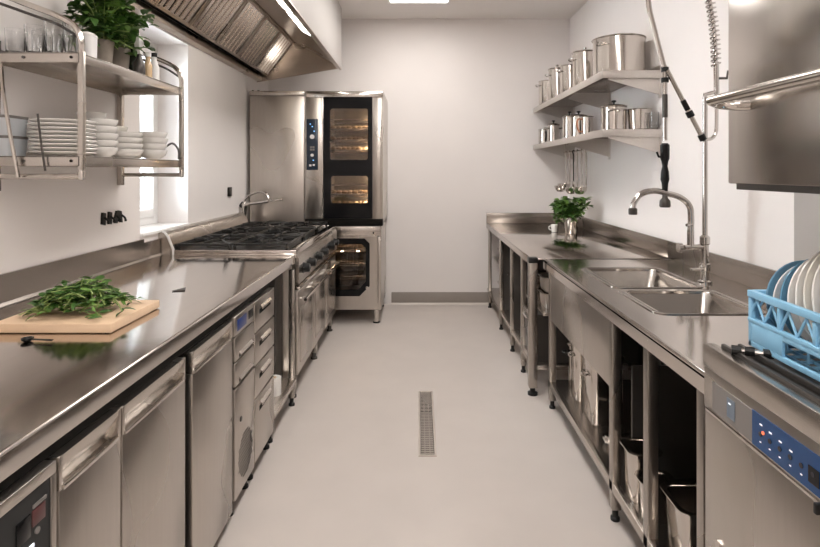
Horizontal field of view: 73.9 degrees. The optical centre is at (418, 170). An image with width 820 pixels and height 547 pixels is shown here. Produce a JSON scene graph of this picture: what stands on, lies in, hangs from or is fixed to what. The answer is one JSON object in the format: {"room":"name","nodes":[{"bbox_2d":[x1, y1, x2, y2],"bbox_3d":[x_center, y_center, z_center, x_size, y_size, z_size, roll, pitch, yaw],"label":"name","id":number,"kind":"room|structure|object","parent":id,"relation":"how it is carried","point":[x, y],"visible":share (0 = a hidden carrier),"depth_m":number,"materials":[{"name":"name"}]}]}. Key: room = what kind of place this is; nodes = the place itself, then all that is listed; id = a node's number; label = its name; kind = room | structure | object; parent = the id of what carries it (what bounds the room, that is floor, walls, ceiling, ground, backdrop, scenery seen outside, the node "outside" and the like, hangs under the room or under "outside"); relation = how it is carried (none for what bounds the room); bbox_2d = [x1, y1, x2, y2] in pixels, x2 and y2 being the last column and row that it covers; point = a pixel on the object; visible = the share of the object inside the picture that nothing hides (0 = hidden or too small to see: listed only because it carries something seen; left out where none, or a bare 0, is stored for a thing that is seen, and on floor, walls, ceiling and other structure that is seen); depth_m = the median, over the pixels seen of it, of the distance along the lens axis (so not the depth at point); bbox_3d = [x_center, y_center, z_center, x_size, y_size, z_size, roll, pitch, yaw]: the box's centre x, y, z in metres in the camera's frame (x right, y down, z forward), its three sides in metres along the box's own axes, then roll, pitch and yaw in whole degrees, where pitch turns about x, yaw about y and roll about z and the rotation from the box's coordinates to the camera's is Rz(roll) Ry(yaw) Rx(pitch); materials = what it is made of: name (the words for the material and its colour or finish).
{"room":"commercial kitchen","nodes":[
{"label":"commercial kitchen","id":0,"kind":"room"},
{"bbox_2d":[0,0,267,273],"bbox_3d":[-1.860,-0.107,2.225,0.320,3.215,7.850,0,0,0],"label":"wall","id":1,"kind":"structure","parent":0,"point":[42,221],"depth_m":3.17,"materials":[{"name":"paint"}]},
{"bbox_2d":[0,239,160,306],"bbox_3d":[-1.685,0.481,1.895,0.027,0.127,3.290,0,0,0],"label":"backsplash","id":2,"kind":"structure","parent":1,"relation":"attached to","point":[25,283],"depth_m":2.63,"materials":[{"name":"metal"}]},
{"bbox_2d":[0,0,183,190],"bbox_3d":[-1.512,-0.323,2.614,0.373,0.806,0.976,0,0,0],"label":"wall shelf","id":3,"kind":"object","parent":1,"relation":"attached to","point":[79,68],"visible":0.85,"depth_m":2.30,"materials":[{"name":"metal"}]},
{"bbox_2d":[4,27,24,51],"bbox_3d":[-1.630,-0.521,2.200,0.072,0.100,0.072,0,0,0],"label":"glass tumbler","id":4,"kind":"object","parent":3,"relation":"on","point":[14,37],"visible":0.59,"depth_m":2.17,"materials":[{"name":"white"}]},
{"bbox_2d":[0,114,28,155],"bbox_3d":[-1.664,-0.142,2.225,0.062,0.163,0.130,0,0,0],"label":"plastic tub","id":5,"kind":"object","parent":3,"relation":"on","point":[20,143],"depth_m":2.21,"materials":[{"name":"grey plastic"}]},
{"bbox_2d":[24,24,44,51],"bbox_3d":[-1.555,-0.528,2.205,0.072,0.115,0.072,0,0,0],"label":"glass tumbler","id":6,"kind":"object","parent":3,"relation":"on","point":[33,33],"visible":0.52,"depth_m":2.18,"materials":[{"name":"white"}]},
{"bbox_2d":[43,20,63,51],"bbox_3d":[-1.475,-0.536,2.205,0.075,0.130,0.075,0,0,0],"label":"glass tumbler","id":7,"kind":"object","parent":3,"relation":"on","point":[53,34],"visible":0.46,"depth_m":2.18,"materials":[{"name":"white"}]},
{"bbox_2d":[28,151,95,155],"bbox_3d":[-1.504,-0.070,2.302,0.244,0.018,0.244,0,0,0],"label":"dinner plate","id":8,"kind":"object","parent":3,"relation":"on","point":[46,153],"visible":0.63,"depth_m":2.22,"materials":[{"name":"white ceramic"}]},
{"bbox_2d":[29,147,97,151],"bbox_3d":[-1.499,-0.087,2.304,0.244,0.018,0.244,0,0,0],"label":"dinner plate","id":9,"kind":"object","parent":8,"relation":"on","point":[72,149],"visible":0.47,"depth_m":2.22,"materials":[{"name":"white ceramic"}]},
{"bbox_2d":[29,143,96,147],"bbox_3d":[-1.497,-0.103,2.298,0.244,0.018,0.244,0,0,0],"label":"dinner plate","id":10,"kind":"object","parent":9,"relation":"on","point":[75,145],"visible":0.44,"depth_m":2.21,"materials":[{"name":"white ceramic"}]},
{"bbox_2d":[29,139,96,143],"bbox_3d":[-1.501,-0.120,2.301,0.244,0.018,0.244,0,0,0],"label":"dinner plate","id":11,"kind":"object","parent":10,"relation":"on","point":[32,140],"visible":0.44,"depth_m":2.22,"materials":[{"name":"white ceramic"}]},
{"bbox_2d":[27,135,95,139],"bbox_3d":[-1.504,-0.136,2.300,0.244,0.018,0.244,0,0,0],"label":"dinner plate","id":12,"kind":"object","parent":11,"relation":"on","point":[31,136],"visible":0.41,"depth_m":2.22,"materials":[{"name":"white ceramic"}]},
{"bbox_2d":[27,130,95,135],"bbox_3d":[-1.503,-0.153,2.297,0.244,0.018,0.244,0,0,0],"label":"dinner plate","id":13,"kind":"object","parent":12,"relation":"on","point":[43,132],"visible":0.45,"depth_m":2.21,"materials":[{"name":"white ceramic"}]},
{"bbox_2d":[28,126,95,131],"bbox_3d":[-1.504,-0.169,2.302,0.244,0.018,0.244,0,0,0],"label":"dinner plate","id":14,"kind":"object","parent":13,"relation":"on","point":[50,128],"visible":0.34,"depth_m":2.21,"materials":[{"name":"white ceramic"}]},
{"bbox_2d":[27,122,95,127],"bbox_3d":[-1.503,-0.186,2.298,0.244,0.018,0.244,0,0,0],"label":"dinner plate","id":15,"kind":"object","parent":14,"relation":"on","point":[53,124],"visible":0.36,"depth_m":2.21,"materials":[{"name":"white ceramic"}]},
{"bbox_2d":[29,118,96,124],"bbox_3d":[-1.501,-0.202,2.303,0.244,0.018,0.244,0,0,0],"label":"dinner plate","id":16,"kind":"object","parent":15,"relation":"on","point":[59,120],"visible":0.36,"depth_m":2.21,"materials":[{"name":"white ceramic"}]},
{"bbox_2d":[62,23,82,51],"bbox_3d":[-1.405,-0.531,2.210,0.070,0.120,0.070,0,0,0],"label":"glass tumbler","id":17,"kind":"object","parent":3,"relation":"on","point":[70,41],"visible":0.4,"depth_m":2.18,"materials":[{"name":"white"}]},
{"bbox_2d":[82,31,97,57],"bbox_3d":[-1.415,-0.530,2.325,0.064,0.118,0.074,0,0,0],"label":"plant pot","id":18,"kind":"object","parent":3,"relation":"on","point":[90,39],"visible":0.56,"depth_m":2.30,"materials":[{"name":"white ceramic"}]},
{"bbox_2d":[89,147,117,156],"bbox_3d":[-1.452,-0.085,2.503,0.124,0.047,0.124,0,0,0],"label":"bowl","id":19,"kind":"object","parent":3,"relation":"on","point":[102,151],"visible":0.77,"depth_m":2.47,"materials":[{"name":"white ceramic"}]},
{"bbox_2d":[90,140,117,146],"bbox_3d":[-1.452,-0.117,2.505,0.124,0.047,0.124,0,0,0],"label":"bowl","id":20,"kind":"object","parent":19,"relation":"on","point":[100,143],"visible":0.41,"depth_m":2.46,"materials":[{"name":"white ceramic"}]},
{"bbox_2d":[91,133,118,139],"bbox_3d":[-1.450,-0.148,2.504,0.124,0.047,0.124,0,0,0],"label":"bowl","id":21,"kind":"object","parent":20,"relation":"on","point":[99,136],"visible":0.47,"depth_m":2.46,"materials":[{"name":"white ceramic"}]},
{"bbox_2d":[89,126,117,132],"bbox_3d":[-1.453,-0.180,2.505,0.124,0.047,0.124,0,0,0],"label":"bowl","id":22,"kind":"object","parent":21,"relation":"on","point":[99,129],"visible":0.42,"depth_m":2.46,"materials":[{"name":"white ceramic"}]},
{"bbox_2d":[88,118,118,126],"bbox_3d":[-1.451,-0.212,2.505,0.124,0.047,0.124,0,0,0],"label":"bowl","id":23,"kind":"object","parent":22,"relation":"on","point":[100,122],"visible":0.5,"depth_m":2.46,"materials":[{"name":"white ceramic"}]},
{"bbox_2d":[64,0,146,63],"bbox_3d":[-1.470,-0.667,2.549,0.366,0.393,0.375,0,0,0],"label":"basil plant","id":24,"kind":"object","parent":3,"relation":"on","point":[101,16],"visible":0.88,"depth_m":2.51,"materials":[{"name":"green plant"}]},
{"bbox_2d":[82,0,158,68],"bbox_3d":[-1.471,-0.659,2.672,0.336,0.376,0.324,0,0,-8],"label":"basil plant","id":25,"kind":"object","parent":3,"relation":"on","point":[120,58],"visible":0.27,"depth_m":2.66,"materials":[{"name":"green plant"}]},
{"bbox_2d":[113,149,142,157],"bbox_3d":[-1.456,-0.084,2.704,0.160,0.046,0.160,0,0,0],"label":"bowl","id":26,"kind":"object","parent":3,"relation":"on","point":[121,153],"visible":0.67,"depth_m":2.66,"materials":[{"name":"white ceramic"}]},
{"bbox_2d":[116,143,142,148],"bbox_3d":[-1.457,-0.112,2.706,0.160,0.046,0.160,0,0,0],"label":"bowl","id":27,"kind":"object","parent":26,"relation":"on","point":[119,145],"visible":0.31,"depth_m":2.65,"materials":[{"name":"white ceramic"}]},
{"bbox_2d":[116,137,142,143],"bbox_3d":[-1.458,-0.140,2.702,0.160,0.046,0.160,0,0,0],"label":"bowl","id":28,"kind":"object","parent":27,"relation":"on","point":[119,139],"visible":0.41,"depth_m":2.65,"materials":[{"name":"white ceramic"}]},
{"bbox_2d":[133,35,145,74],"bbox_3d":[-1.392,-0.571,2.712,0.058,0.200,0.059,0,0,0],"label":"spray bottle","id":29,"kind":"object","parent":3,"relation":"on","point":[138,65],"visible":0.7,"depth_m":2.69,"materials":[{"name":"grey plastic"}]},
{"bbox_2d":[145,52,151,76],"bbox_3d":[-1.392,-0.540,2.800,0.040,0.139,0.040,0,0,0],"label":"bottle","id":30,"kind":"object","parent":3,"relation":"on","point":[148,66],"visible":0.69,"depth_m":2.79,"materials":[{"name":"beige plastic"}]},
{"bbox_2d":[141,150,166,158],"bbox_3d":[-1.427,-0.086,2.924,0.140,0.051,0.140,0,0,0],"label":"bowl","id":31,"kind":"object","parent":3,"relation":"on","point":[148,154],"visible":0.77,"depth_m":2.88,"materials":[{"name":"white ceramic"}]},
{"bbox_2d":[141,144,166,149],"bbox_3d":[-1.426,-0.118,2.923,0.140,0.051,0.140,0,0,0],"label":"bowl","id":32,"kind":"object","parent":31,"relation":"on","point":[145,146],"visible":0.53,"depth_m":2.87,"materials":[{"name":"white ceramic"}]},
{"bbox_2d":[141,137,167,143],"bbox_3d":[-1.423,-0.150,2.928,0.140,0.051,0.140,0,0,0],"label":"bowl","id":33,"kind":"object","parent":32,"relation":"on","point":[147,140],"visible":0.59,"depth_m":2.87,"materials":[{"name":"white ceramic"}]},
{"bbox_2d":[141,131,167,137],"bbox_3d":[-1.425,-0.182,2.925,0.140,0.051,0.140,0,0,0],"label":"bowl","id":34,"kind":"object","parent":33,"relation":"on","point":[153,134],"visible":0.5,"depth_m":2.87,"materials":[{"name":"white ceramic"}]},
{"bbox_2d":[151,53,158,79],"bbox_3d":[-1.412,-0.550,2.905,0.052,0.159,0.052,0,0,0],"label":"bottle","id":35,"kind":"object","parent":3,"relation":"on","point":[155,67],"visible":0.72,"depth_m":2.89,"materials":[{"name":"white plastic"}]},
{"bbox_2d":[140,39,189,236],"bbox_3d":[-1.850,-0.265,3.665,0.340,1.330,0.690,0,0,0],"label":"window","id":36,"kind":"structure","parent":1,"relation":"in","point":[149,225],"depth_m":3.92,"materials":[{"name":"white paint"}]},
{"bbox_2d":[125,0,341,81],"bbox_3d":[-1.254,-1.320,2.839,0.886,0.780,5.762,0,0,0],"label":"extractor hood","id":37,"kind":"object","parent":1,"relation":"attached to","point":[277,39],"visible":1,"depth_m":4.54,"materials":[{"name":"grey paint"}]},
{"bbox_2d":[277,0,291,12],"bbox_3d":[-0.932,-1.142,3.490,0.065,0.040,0.780,0,0,0],"label":"lamp","id":38,"kind":"object","parent":37,"relation":"attached to","point":[280,2],"depth_m":3.76,"materials":[{"name":"white"}]},
{"bbox_2d":[287,12,309,34],"bbox_3d":[-0.932,-1.142,4.245,0.065,0.040,0.550,0,0,0],"label":"lamp","id":39,"kind":"object","parent":37,"relation":"attached to","point":[293,18],"depth_m":4.22,"materials":[{"name":"white"}]},
{"bbox_2d":[268,19,569,303],"bbox_3d":[-0.075,-0.107,6.250,3.950,3.215,0.200,0,0,0],"label":"wall","id":40,"kind":"structure","parent":0,"point":[462,95],"depth_m":6.15,"materials":[{"name":"paint"}]},
{"bbox_2d":[391,292,493,302],"bbox_3d":[0.695,1.423,6.142,2.010,0.117,0.016,0,0,0],"label":"baseboard","id":41,"kind":"structure","parent":40,"relation":"attached to","point":[396,297],"depth_m":6.13,"materials":[{"name":"paint"}]},
{"bbox_2d":[391,302,494,304],"bbox_3d":[0.695,1.491,6.130,2.010,0.018,0.040,0,0,0],"label":"trim","id":42,"kind":"structure","parent":40,"relation":"attached to","point":[391,302],"depth_m":6.12,"materials":[{"name":"beige"}]},
{"bbox_2d":[214,304,642,546],"bbox_3d":[-0.075,1.560,2.225,3.950,0.120,8.250,0,0,0],"label":"floor","id":43,"kind":"structure","parent":0,"point":[342,466],"depth_m":2.88,"materials":[{"name":"concrete"}]},
{"bbox_2d":[0,357,184,546],"bbox_3d":[-1.234,1.065,1.236,0.891,0.869,1.233,0,0,0],"label":"fridge","id":44,"kind":"object","parent":43,"relation":"on","point":[119,481],"depth_m":1.43,"materials":[{"name":"grey metal"}]},
{"bbox_2d":[16,514,30,546],"bbox_3d":[-0.795,0.724,1.095,0.004,0.048,0.040,0,0,0],"label":"switch","id":45,"kind":"object","parent":44,"relation":"attached to","point":[23,521],"depth_m":1.09,"materials":[{"name":"black plastic"}]},
{"bbox_2d":[0,239,294,492],"bbox_3d":[-1.252,0.524,1.895,0.893,0.212,3.290,0,0,0],"label":"countertop","id":46,"kind":"structure","parent":44,"relation":"on","point":[51,391],"depth_m":1.77,"materials":[{"name":"metal"}]},
{"bbox_2d":[0,300,159,332],"bbox_3d":[-1.232,0.527,1.993,0.406,0.033,0.344,0,0,0],"label":"cutting board","id":47,"kind":"object","parent":46,"relation":"on","point":[55,321],"visible":0.83,"depth_m":1.88,"materials":[{"name":"brown wood"}]},
{"bbox_2d":[18,274,145,319],"bbox_3d":[-1.221,0.447,1.985,0.419,0.137,0.304,0,0,3],"label":"heap","id":48,"kind":"object","parent":47,"relation":"on","point":[80,294],"visible":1,"depth_m":1.93,"materials":[{"name":"green plant"}]},
{"bbox_2d":[178,320,232,546],"bbox_3d":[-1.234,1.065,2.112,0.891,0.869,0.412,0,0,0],"label":"door","id":49,"kind":"structure","parent":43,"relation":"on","point":[208,362],"depth_m":2.05,"materials":[{"name":"grey metal"}]},
{"bbox_2d":[225,302,253,516],"bbox_3d":[-1.231,1.065,2.485,0.898,0.869,0.279,0,0,0],"label":"ice maker","id":50,"kind":"object","parent":43,"relation":"on","point":[243,323],"visible":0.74,"depth_m":2.44,"materials":[{"name":"metal"}]},
{"bbox_2d":[238,427,252,475],"bbox_3d":[-0.793,1.280,2.490,0.003,0.194,0.208,0,0,0],"label":"vent grille","id":51,"kind":"object","parent":50,"relation":"attached to","point":[245,439],"depth_m":2.49,"materials":[{"name":"silver metal"}]},
{"bbox_2d":[158,212,340,397],"bbox_3d":[-1.218,0.943,4.372,0.960,1.114,1.656,0,0,0],"label":"gas range","id":52,"kind":"object","parent":43,"relation":"on","point":[313,245],"visible":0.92,"depth_m":3.91,"materials":[{"name":"metal"}]},
{"bbox_2d":[170,225,334,257],"bbox_3d":[-1.210,0.540,4.372,0.820,0.050,1.655,0,0,0],"label":"cooktop","id":53,"kind":"object","parent":52,"relation":"in","point":[305,245],"depth_m":3.77,"materials":[{"name":"metal"}]},
{"bbox_2d":[239,191,282,216],"bbox_3d":[-1.493,0.351,5.140,0.431,0.325,0.059,0,0,9],"label":"tap","id":54,"kind":"object","parent":52,"relation":"attached to","point":[243,204],"visible":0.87,"depth_m":5.14,"materials":[{"name":"silver metal"}]},
{"bbox_2d":[247,287,273,480],"bbox_3d":[-1.230,1.065,2.806,0.900,0.869,0.352,0,0,0],"label":"drawer unit","id":55,"kind":"object","parent":43,"relation":"on","point":[263,320],"visible":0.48,"depth_m":2.78,"materials":[{"name":"grey metal"}]},
{"bbox_2d":[249,90,305,224],"bbox_3d":[-1.393,0.350,5.718,0.537,2.299,0.763,0,0,0],"label":"tall cabinet","id":56,"kind":"object","parent":43,"relation":"on","point":[277,118],"visible":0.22,"depth_m":5.34,"materials":[{"name":"metal"}]},
{"bbox_2d":[268,269,295,442],"bbox_3d":[-1.236,1.065,3.257,0.888,0.869,0.515,0,0,0],"label":"open shelf unit","id":57,"kind":"object","parent":43,"relation":"on","point":[287,384],"visible":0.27,"depth_m":3.46,"materials":[{"name":"metal"}]},
{"bbox_2d":[274,375,280,396],"bbox_3d":[-0.870,1.284,3.260,0.090,0.101,0.090,0,0,0],"label":"roll","id":58,"kind":"object","parent":57,"relation":"on","point":[277,378],"visible":0.48,"depth_m":3.23,"materials":[{"name":"white paper"}]},
{"bbox_2d":[335,219,385,322],"bbox_3d":[-0.745,1.022,5.718,0.746,0.955,0.825,0,0,0],"label":"oven","id":59,"kind":"object","parent":43,"relation":"on","point":[360,275],"visible":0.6,"depth_m":5.36,"materials":[{"name":"metal"}]},
{"bbox_2d":[305,91,387,225],"bbox_3d":[-0.736,-0.122,5.726,0.765,1.325,0.809,0,0,0],"label":"oven","id":60,"kind":"object","parent":59,"relation":"on","point":[346,132],"visible":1,"depth_m":5.34,"materials":[{"name":"metal"}]},
{"bbox_2d":[418,391,436,456],"bbox_3d":[0.045,1.497,3.280,0.096,0.006,0.840,0,0,0],"label":"floor drain","id":61,"kind":"object","parent":43,"relation":"on","point":[426,436],"visible":1,"depth_m":3.19,"materials":[{"name":"metal"}]},
{"bbox_2d":[486,213,669,395],"bbox_3d":[1.208,0.985,4.878,0.959,1.030,2.504,0,0,0],"label":"work table","id":62,"kind":"object","parent":43,"relation":"on","point":[525,239],"visible":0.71,"depth_m":4.52,"materials":[{"name":"metal"}]},
{"bbox_2d":[493,256,548,315],"bbox_3d":[1.262,0.970,4.905,0.851,0.020,2.450,0,0,0],"label":"shelf","id":63,"kind":"object","parent":62,"relation":"attached to","point":[544,311],"depth_m":4.42,"materials":[{"name":"metal"}]},
{"bbox_2d":[538,287,548,308],"bbox_3d":[0.980,0.905,3.880,0.250,0.108,0.230,0,0,0],"label":"pan","id":64,"kind":"object","parent":62,"relation":"on","point":[544,297],"visible":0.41,"depth_m":3.82,"materials":[{"name":"metal"}]},
{"bbox_2d":[538,272,548,292],"bbox_3d":[0.980,0.794,3.880,0.250,0.108,0.230,0,0,0],"label":"pan","id":65,"kind":"object","parent":64,"relation":"on","point":[544,276],"visible":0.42,"depth_m":3.84,"materials":[{"name":"metal"}]},
{"bbox_2d":[549,196,593,233],"bbox_3d":[1.422,0.406,5.099,0.410,0.357,0.399,0,0,14],"label":"basil plant","id":66,"kind":"object","parent":62,"relation":"on","point":[563,206],"visible":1,"depth_m":5.04,"materials":[{"name":"green plant"}]},
{"bbox_2d":[522,304,637,362],"bbox_3d":[1.124,1.149,3.880,0.752,0.328,0.320,0,0,0],"label":"panel","id":67,"kind":"object","parent":62,"relation":"on","point":[629,346],"visible":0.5,"depth_m":3.73,"materials":[{"name":"grey metal"}]},
{"bbox_2d":[543,241,775,546],"bbox_3d":[1.254,0.985,2.179,0.868,1.030,2.959,0,0,0],"label":"sink unit","id":68,"kind":"object","parent":43,"relation":"on","point":[662,305],"visible":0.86,"depth_m":2.35,"materials":[{"name":"metal"}]},
{"bbox_2d":[567,343,581,401],"bbox_3d":[0.955,1.135,3.190,0.166,0.384,0.146,0,0,0],"label":"pot","id":69,"kind":"object","parent":68,"relation":"on","point":[576,357],"visible":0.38,"depth_m":3.14,"materials":[{"name":"silver metal"}]},
{"bbox_2d":[580,354,624,425],"bbox_3d":[0.975,1.145,2.930,0.206,0.364,0.216,0,0,0],"label":"pot","id":70,"kind":"object","parent":68,"relation":"on","point":[595,391],"visible":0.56,"depth_m":2.84,"materials":[{"name":"silver metal"}]},
{"bbox_2d":[619,437,662,503],"bbox_3d":[0.905,1.226,2.225,0.140,0.203,0.150,0,0,0],"label":"pan","id":71,"kind":"object","parent":68,"relation":"on","point":[633,446],"visible":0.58,"depth_m":2.20,"materials":[{"name":"metal"}]},
{"bbox_2d":[634,470,676,523],"bbox_3d":[0.905,1.250,2.085,0.140,0.153,0.115,0,0,0],"label":"pan","id":72,"kind":"object","parent":68,"relation":"on","point":[663,476],"visible":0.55,"depth_m":2.07,"materials":[{"name":"metal"}]},
{"bbox_2d":[628,0,728,283],"bbox_3d":[1.398,-0.340,2.848,0.600,1.851,0.070,0,0,0],"label":"tap","id":73,"kind":"object","parent":68,"relation":"attached to","point":[704,266],"visible":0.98,"depth_m":2.84,"materials":[{"name":"silver metal"}]},
{"bbox_2d":[713,64,718,94],"bbox_3d":[1.555,-0.480,2.850,0.028,0.160,0.026,0,0,0],"label":"pipe","id":74,"kind":"object","parent":73,"relation":"attached to","point":[715,66],"depth_m":2.84,"materials":[{"name":"silver metal"}]},
{"bbox_2d":[660,482,696,546],"bbox_3d":[0.960,1.223,1.865,0.210,0.208,0.190,0,0,0],"label":"pan","id":75,"kind":"object","parent":68,"relation":"on","point":[681,497],"visible":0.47,"depth_m":1.88,"materials":[{"name":"metal"}]},
{"bbox_2d":[703,0,819,546],"bbox_3d":[1.133,0.350,1.125,0.755,2.300,0.810,0,0,0],"label":"dishwasher","id":76,"kind":"object","parent":43,"relation":"on","point":[762,413],"visible":1,"depth_m":1.29,"materials":[{"name":"metal"}]},
{"bbox_2d":[706,0,819,193],"bbox_3d":[1.107,-0.375,1.120,0.705,0.850,0.760,0,0,0],"label":"hood","id":77,"kind":"object","parent":76,"relation":"attached to","point":[772,100],"depth_m":1.30,"materials":[{"name":"metal"}]},
{"bbox_2d":[747,289,819,381],"bbox_3d":[1.142,0.398,1.238,0.496,0.150,0.502,0,0,0],"label":"dish rack","id":78,"kind":"object","parent":76,"relation":"on","point":[762,333],"visible":0.93,"depth_m":1.36,"materials":[{"name":"blue plastic"}]},
{"bbox_2d":[773,266,794,333],"bbox_3d":[1.024,0.348,1.411,0.220,0.217,0.045,0,0,-1],"label":"dinner plate","id":79,"kind":"object","parent":78,"relation":"in","point":[776,293],"visible":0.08,"depth_m":1.41,"materials":[{"name":"white ceramic"}]},
{"bbox_2d":[766,260,803,326],"bbox_3d":[1.025,0.347,1.439,0.222,0.219,0.045,0,0,1],"label":"dinner plate","id":80,"kind":"object","parent":78,"relation":"in","point":[774,279],"visible":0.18,"depth_m":1.45,"materials":[{"name":"blue ceramic"}]},
{"bbox_2d":[780,259,807,338],"bbox_3d":[1.034,0.339,1.383,0.240,0.237,0.047,0,0,1],"label":"dinner plate","id":81,"kind":"object","parent":78,"relation":"in","point":[784,289],"visible":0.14,"depth_m":1.39,"materials":[{"name":"blue"}]},
{"bbox_2d":[787,258,811,342],"bbox_3d":[1.042,0.331,1.355,0.256,0.253,0.049,0,0,1],"label":"dinner plate","id":82,"kind":"object","parent":78,"relation":"in","point":[791,289],"visible":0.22,"depth_m":1.35,"materials":[{"name":"white ceramic"}]},
{"bbox_2d":[795,251,819,338],"bbox_3d":[1.054,0.319,1.326,0.280,0.276,0.052,0,0,1],"label":"dinner plate","id":83,"kind":"object","parent":78,"relation":"in","point":[800,281],"visible":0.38,"depth_m":1.33,"materials":[{"name":"white ceramic"}]},
{"bbox_2d":[803,254,819,326],"bbox_3d":[1.063,0.309,1.298,0.298,0.294,0.054,0,0,1],"label":"dinner plate","id":84,"kind":"object","parent":78,"relation":"in","point":[807,289],"visible":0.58,"depth_m":1.30,"materials":[{"name":"white ceramic"}]},
{"bbox_2d":[811,264,819,312],"bbox_3d":[1.066,0.306,1.270,0.304,0.300,0.055,0,0,1],"label":"dinner plate","id":85,"kind":"object","parent":78,"relation":"in","point":[815,292],"visible":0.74,"depth_m":1.27,"materials":[{"name":"white ceramic"}]},
{"bbox_2d":[338,0,587,18],"bbox_3d":[-0.075,-1.775,2.225,3.950,0.120,8.250,0,0,0],"label":"ceiling","id":86,"kind":"structure","parent":0,"point":[351,9],"depth_m":5.82,"materials":[{"name":"paint"}]},
{"bbox_2d":[388,0,449,3],"bbox_3d":[0.000,-1.700,4.860,0.620,0.030,1.250,0,0,0],"label":"recessed light","id":87,"kind":"object","parent":86,"relation":"in","point":[389,1],"visible":1,"depth_m":5.44,"materials":[{"name":"white paint"}]},
{"bbox_2d":[570,0,793,270],"bbox_3d":[1.800,-0.107,2.225,0.200,3.215,7.850,0,0,0],"label":"wall","id":88,"kind":"structure","parent":0,"point":[749,226],"depth_m":3.57,"materials":[{"name":"paint"}]},
{"bbox_2d":[486,213,667,257],"bbox_3d":[1.222,0.527,4.895,0.931,0.115,2.470,0,0,0],"label":"backsplash","id":89,"kind":"structure","parent":88,"relation":"attached to","point":[659,246],"depth_m":4.93,"materials":[{"name":"metal"}]},
{"bbox_2d":[533,65,661,117],"bbox_3d":[1.490,-0.629,4.960,0.416,0.230,2.320,0,0,0],"label":"wall shelf","id":90,"kind":"object","parent":88,"relation":"attached to","point":[594,91],"visible":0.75,"depth_m":4.49,"materials":[{"name":"metal"}]},
{"bbox_2d":[535,80,547,104],"bbox_3d":[1.385,-0.829,5.800,0.269,0.248,0.232,0,0,37],"label":"cooking pot","id":91,"kind":"object","parent":90,"relation":"on","point":[543,84],"visible":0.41,"depth_m":5.72,"materials":[{"name":"metal"}]},
{"bbox_2d":[545,64,559,99],"bbox_3d":[1.375,-0.882,5.420,0.224,0.354,0.189,0,0,-35],"label":"cooking pot","id":92,"kind":"object","parent":90,"relation":"on","point":[553,76],"visible":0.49,"depth_m":5.36,"materials":[{"name":"metal"}]},
{"bbox_2d":[556,64,571,92],"bbox_3d":[1.385,-0.834,5.000,0.228,0.258,0.182,0,0,31],"label":"cooking pot","id":93,"kind":"object","parent":90,"relation":"on","point":[565,72],"visible":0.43,"depth_m":4.94,"materials":[{"name":"metal"}]},
{"bbox_2d":[568,47,592,86],"bbox_3d":[1.420,-0.882,4.660,0.261,0.354,0.226,0,0,37],"label":"cooking pot","id":94,"kind":"object","parent":90,"relation":"on","point":[582,60],"visible":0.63,"depth_m":4.57,"materials":[{"name":"metal"}]},
{"bbox_2d":[591,33,646,74],"bbox_3d":[1.485,-0.865,4.055,0.386,0.319,0.386,0,0,16],"label":"cooking pot","id":95,"kind":"object","parent":90,"relation":"on","point":[618,51],"visible":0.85,"depth_m":3.90,"materials":[{"name":"metal"}]},
{"bbox_2d":[533,123,661,161],"bbox_3d":[1.490,-0.218,4.960,0.416,0.230,2.320,0,0,0],"label":"wall shelf","id":96,"kind":"object","parent":88,"relation":"attached to","point":[598,141],"visible":0.8,"depth_m":4.15,"materials":[{"name":"metal"}]},
{"bbox_2d":[544,120,561,141],"bbox_3d":[1.370,-0.406,5.550,0.177,0.224,0.139,0,0,33],"label":"cooking pot","id":97,"kind":"object","parent":96,"relation":"on","point":[553,129],"visible":0.81,"depth_m":5.50,"materials":[{"name":"metal"}]},
{"bbox_2d":[562,111,572,137],"bbox_3d":[1.420,-0.428,5.136,0.152,0.269,0.152,0,0,45],"label":"cooking pot","id":98,"kind":"object","parent":96,"relation":"on","point":[565,118],"visible":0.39,"depth_m":5.10,"materials":[{"name":"metal"}]},
{"bbox_2d":[569,111,587,136],"bbox_3d":[1.400,-0.411,4.778,0.169,0.234,0.169,0,0,45],"label":"cooking pot","id":99,"kind":"object","parent":96,"relation":"on","point":[573,118],"visible":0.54,"depth_m":4.73,"materials":[{"name":"metal"}]},
{"bbox_2d":[576,116,593,133],"bbox_3d":[1.355,-0.368,4.427,0.128,0.148,0.104,0,0,33],"label":"milk jug","id":100,"kind":"object","parent":96,"relation":"on","point":[586,121],"visible":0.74,"depth_m":4.39,"materials":[{"name":"metal"}]},
{"bbox_2d":[600,100,627,128],"bbox_3d":[1.425,-0.406,3.985,0.231,0.224,0.192,0,0,-35],"label":"cooking pot","id":101,"kind":"object","parent":96,"relation":"on","point":[613,116],"visible":0.88,"depth_m":3.91,"materials":[{"name":"metal"}]},
{"bbox_2d":[627,108,651,128],"bbox_3d":[1.595,-0.370,3.945,0.176,0.153,0.176,0,0,0],"label":"cooking pot","id":102,"kind":"object","parent":96,"relation":"on","point":[638,118],"visible":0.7,"depth_m":3.88,"materials":[{"name":"metal"}]},
{"bbox_2d":[649,112,658,128],"bbox_3d":[1.655,-0.354,3.838,0.066,0.120,0.066,0,0,0],"label":"glass tumbler","id":103,"kind":"object","parent":96,"relation":"on","point":[653,116],"visible":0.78,"depth_m":3.81,"materials":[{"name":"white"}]},
{"bbox_2d":[668,241,775,288],"bbox_3d":[1.679,0.527,2.179,0.018,0.115,2.959,0,0,0],"label":"backsplash","id":104,"kind":"structure","parent":88,"relation":"attached to","point":[748,274],"depth_m":2.93,"materials":[{"name":"metal"}]},
{"bbox_2d":[794,193,819,260],"bbox_3d":[1.685,-0.647,1.415,0.030,2.135,2.030,0,0,0],"label":"wall","id":105,"kind":"structure","parent":88,"relation":"attached to","point":[806,206],"depth_m":2.35,"materials":[{"name":"grey paint"}]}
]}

